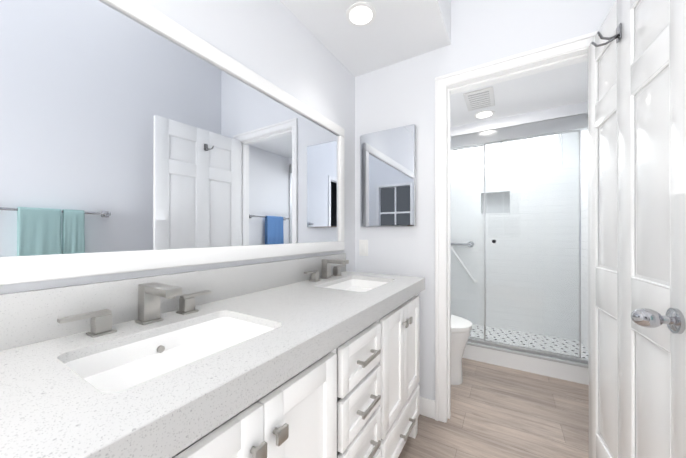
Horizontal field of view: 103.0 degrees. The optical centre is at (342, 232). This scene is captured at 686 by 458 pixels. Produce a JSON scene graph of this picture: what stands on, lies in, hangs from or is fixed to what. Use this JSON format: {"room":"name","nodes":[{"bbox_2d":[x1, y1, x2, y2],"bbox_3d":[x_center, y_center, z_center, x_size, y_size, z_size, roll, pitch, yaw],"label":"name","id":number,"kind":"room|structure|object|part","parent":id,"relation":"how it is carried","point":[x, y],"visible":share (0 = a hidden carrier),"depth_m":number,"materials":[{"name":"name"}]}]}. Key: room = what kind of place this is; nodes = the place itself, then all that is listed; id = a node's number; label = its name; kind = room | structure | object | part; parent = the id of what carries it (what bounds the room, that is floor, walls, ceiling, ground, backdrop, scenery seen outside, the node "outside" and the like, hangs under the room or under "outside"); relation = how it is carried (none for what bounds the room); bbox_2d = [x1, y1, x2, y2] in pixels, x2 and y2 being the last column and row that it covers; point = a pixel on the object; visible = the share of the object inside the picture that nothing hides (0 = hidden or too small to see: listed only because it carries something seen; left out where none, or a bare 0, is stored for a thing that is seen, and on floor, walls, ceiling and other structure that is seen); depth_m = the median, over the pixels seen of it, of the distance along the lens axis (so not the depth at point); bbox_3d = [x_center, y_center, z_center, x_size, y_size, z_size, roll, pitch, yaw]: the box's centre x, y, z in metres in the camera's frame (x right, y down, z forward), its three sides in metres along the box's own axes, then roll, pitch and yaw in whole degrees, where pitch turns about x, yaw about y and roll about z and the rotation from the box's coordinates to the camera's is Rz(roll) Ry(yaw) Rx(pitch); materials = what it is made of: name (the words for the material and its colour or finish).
{"room":"bathroom","nodes":[
{"label":"bathroom","id":0,"kind":"room"},
{"bbox_2d":[0,0,354,293],"bbox_3d":[-0.243,-0.451,1.539,0.100,3.200,5.175,0,0,31],"label":"wall","id":1,"kind":"structure","parent":0,"point":[279,44],"depth_m":1.31,"materials":[{"name":"white paint"}]},
{"bbox_2d":[0,0,343,284],"bbox_3d":[-0.387,-0.288,1.177,0.026,0.804,1.495,0,0,31],"label":"mirror","id":2,"kind":"object","parent":1,"relation":"attached to","point":[120,131],"depth_m":0.82,"materials":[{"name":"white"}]},
{"bbox_2d":[280,0,450,76],"bbox_3d":[-0.421,-1.546,0.519,0.659,0.815,3.042,0,0,31],"label":"ceiling","id":3,"kind":"structure","parent":0,"point":[395,31],"depth_m":1.53,"materials":[{"name":"white paint"}]},
{"bbox_2d":[346,2,375,26],"bbox_3d":[0.093,-1.132,1.421,0.156,0.007,0.156,0,0,31],"label":"recessed light","id":4,"kind":"object","parent":3,"relation":"in","point":[360,14],"visible":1,"depth_m":1.41,"materials":[{"name":"white plastic"}]},
{"bbox_2d":[355,0,615,400],"bbox_3d":[0.799,-0.451,1.625,1.592,3.200,0.120,0,0,31],"label":"wall","id":5,"kind":"structure","parent":0,"point":[399,94],"depth_m":1.71,"materials":[{"name":"white paint"}]},
{"bbox_2d":[359,240,367,255],"bbox_3d":[0.145,0.107,1.942,0.070,0.114,0.013,0,0,31],"label":"switch plate","id":6,"kind":"object","parent":5,"relation":"attached to","point":[363,247],"visible":1,"depth_m":1.94,"materials":[{"name":"white plastic"}]},
{"bbox_2d":[360,124,415,226],"bbox_3d":[0.295,-0.366,1.839,0.392,0.648,0.034,0,0,31],"label":"medicine cabinet mirror","id":7,"kind":"object","parent":5,"relation":"attached to","point":[388,177],"visible":0.96,"depth_m":1.81,"materials":[{"name":"silver metal"}]},
{"bbox_2d":[420,396,434,418],"bbox_3d":[0.327,1.095,1.831,0.568,0.110,0.012,0,0,31],"label":"baseboard","id":8,"kind":"structure","parent":5,"relation":"attached to","point":[427,407],"depth_m":1.69,"materials":[{"name":"white paint"}]},
{"bbox_2d":[435,31,597,422],"bbox_3d":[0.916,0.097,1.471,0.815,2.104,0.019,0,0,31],"label":"door frame","id":9,"kind":"structure","parent":5,"relation":"attached to","point":[557,48],"depth_m":1.66,"materials":[{"name":"white paint"}]},
{"bbox_2d":[588,0,685,457],"bbox_3d":[1.034,0.125,0.981,0.214,2.030,0.733,0,0,26],"label":"door","id":10,"kind":"structure","parent":5,"relation":"in","point":[637,187],"depth_m":0.91,"materials":[{"name":"white paint"}]},
{"bbox_3d":[1.034,0.107,0.981,0.214,1.755,0.733,0,0,26],"label":"door hardware","id":11,"kind":"part","parent":10,"relation":"part of","materials":[{"name":"silver metal"}]},
{"bbox_2d":[398,358,588,457],"bbox_3d":[0.207,1.187,0.647,1.792,0.080,4.125,0,0,31],"label":"floor","id":12,"kind":"structure","parent":0,"point":[497,411],"depth_m":1.67,"materials":[{"name":"brown wood"}]},
{"bbox_2d":[84,285,424,457],"bbox_3d":[-0.233,0.735,0.913,0.557,0.826,1.810,0,0,31],"label":"bathroom vanity","id":13,"kind":"object","parent":12,"relation":"on","point":[314,357],"depth_m":0.66,"materials":[{"name":"white paint"}]},
{"bbox_2d":[0,269,423,457],"bbox_3d":[-0.241,0.289,0.917,0.543,0.066,1.838,0,0,31],"label":"countertop","id":14,"kind":"structure","parent":13,"relation":"on","point":[49,409],"depth_m":0.64,"materials":[{"name":"grey stone"}]},
{"bbox_2d":[451,315,471,384],"bbox_3d":[0.679,0.745,2.260,0.712,0.812,0.426,0,0,31],"label":"toilet","id":15,"kind":"object","parent":12,"relation":"on","point":[461,328],"visible":0.25,"depth_m":2.06,"materials":[{"name":"white ceramic"}]},
{"bbox_2d":[451,131,578,339],"bbox_3d":[1.798,-0.157,3.267,1.592,2.620,0.100,0,0,31],"label":"wall","id":16,"kind":"structure","parent":0,"point":[491,268],"depth_m":3.08,"materials":[{"name":"grey tile"}]},
{"bbox_2d":[451,242,473,246],"bbox_3d":[1.370,0.142,3.432,0.500,0.072,0.060,0,0,31],"label":"grab bar","id":17,"kind":"object","parent":16,"relation":"attached to","point":[470,243],"depth_m":3.34,"materials":[{"name":"silver metal"}]},
{"bbox_2d":[451,245,477,283],"bbox_3d":[1.475,0.389,3.371,0.334,0.474,0.054,0,0,31],"label":"rail","id":18,"kind":"object","parent":16,"relation":"attached to","point":[467,271],"depth_m":3.34,"materials":[{"name":"white metal"}]},
{"bbox_2d":[450,61,587,126],"bbox_3d":[1.058,-1.250,2.053,1.592,0.500,0.878,0,0,31],"label":"ceiling","id":19,"kind":"structure","parent":0,"point":[560,87],"depth_m":1.97,"materials":[{"name":"white paint"}]},
{"bbox_2d":[463,87,494,110],"bbox_3d":[1.023,-0.991,2.043,0.190,0.015,0.310,0,0,31],"label":"ceiling vent","id":20,"kind":"object","parent":19,"relation":"in","point":[479,99],"visible":1,"depth_m":2.02,"materials":[{"name":"white plastic"}]},
{"bbox_2d":[474,110,494,118],"bbox_3d":[1.189,-0.995,2.299,0.156,0.007,0.156,0,0,31],"label":"recessed light","id":21,"kind":"object","parent":19,"relation":"in","point":[484,114],"visible":1,"depth_m":2.29,"materials":[{"name":"white plastic"}]},
{"bbox_2d":[451,101,587,136],"bbox_3d":[1.307,-1.206,2.462,1.592,0.585,0.080,0,0,31],"label":"wall","id":22,"kind":"structure","parent":0,"point":[551,113],"depth_m":2.29,"materials":[{"name":"white paint"}]},
{"bbox_2d":[462,341,588,384],"bbox_3d":[1.303,1.076,2.450,1.592,0.150,0.104,0,0,31],"label":"wall","id":23,"kind":"structure","parent":0,"point":[564,369],"depth_m":2.25,"materials":[{"name":"white tile"}]},
{"bbox_2d":[451,113,587,363],"bbox_3d":[1.297,0.044,2.443,1.586,1.911,0.074,0,0,31],"label":"enclosure","id":24,"kind":"object","parent":23,"relation":"on","point":[567,125],"visible":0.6,"depth_m":2.30,"materials":[{"name":"clear glass"}]},
{"bbox_3d":[0.971,0.087,2.664,0.745,1.769,0.012,0,0,31],"label":"pane","id":25,"kind":"part","parent":24,"relation":"part of","materials":[{"name":"clear glass"}]},
{"bbox_3d":[1.554,0.086,2.285,0.665,1.769,0.012,0,0,31],"label":"pane","id":26,"kind":"part","parent":24,"relation":"part of","materials":[{"name":"clear glass"}]},
{"bbox_3d":[1.202,-0.453,0.660,0.100,3.200,5.175,0,0,31],"label":"wall","id":27,"kind":"structure","parent":0,"visible":0},
{"bbox_2d":[580,129,587,350],"bbox_3d":[2.227,-0.029,2.447,0.008,2.280,0.855,0,0,31],"label":"shower wall tile","id":28,"kind":"structure","parent":27,"relation":"attached to","point":[584,224],"depth_m":2.65,"materials":[{"name":"white tile"}]},
{"label":"outside","id":29,"kind":"structure","parent":0,"visible":0},
{"bbox_2d":[469,324,587,358],"bbox_3d":[1.550,1.157,2.856,1.592,0.090,0.855,0,0,31],"label":"floor","id":30,"kind":"structure","parent":29,"point":[565,346],"depth_m":2.82,"materials":[{"name":"tile"}]}
]}

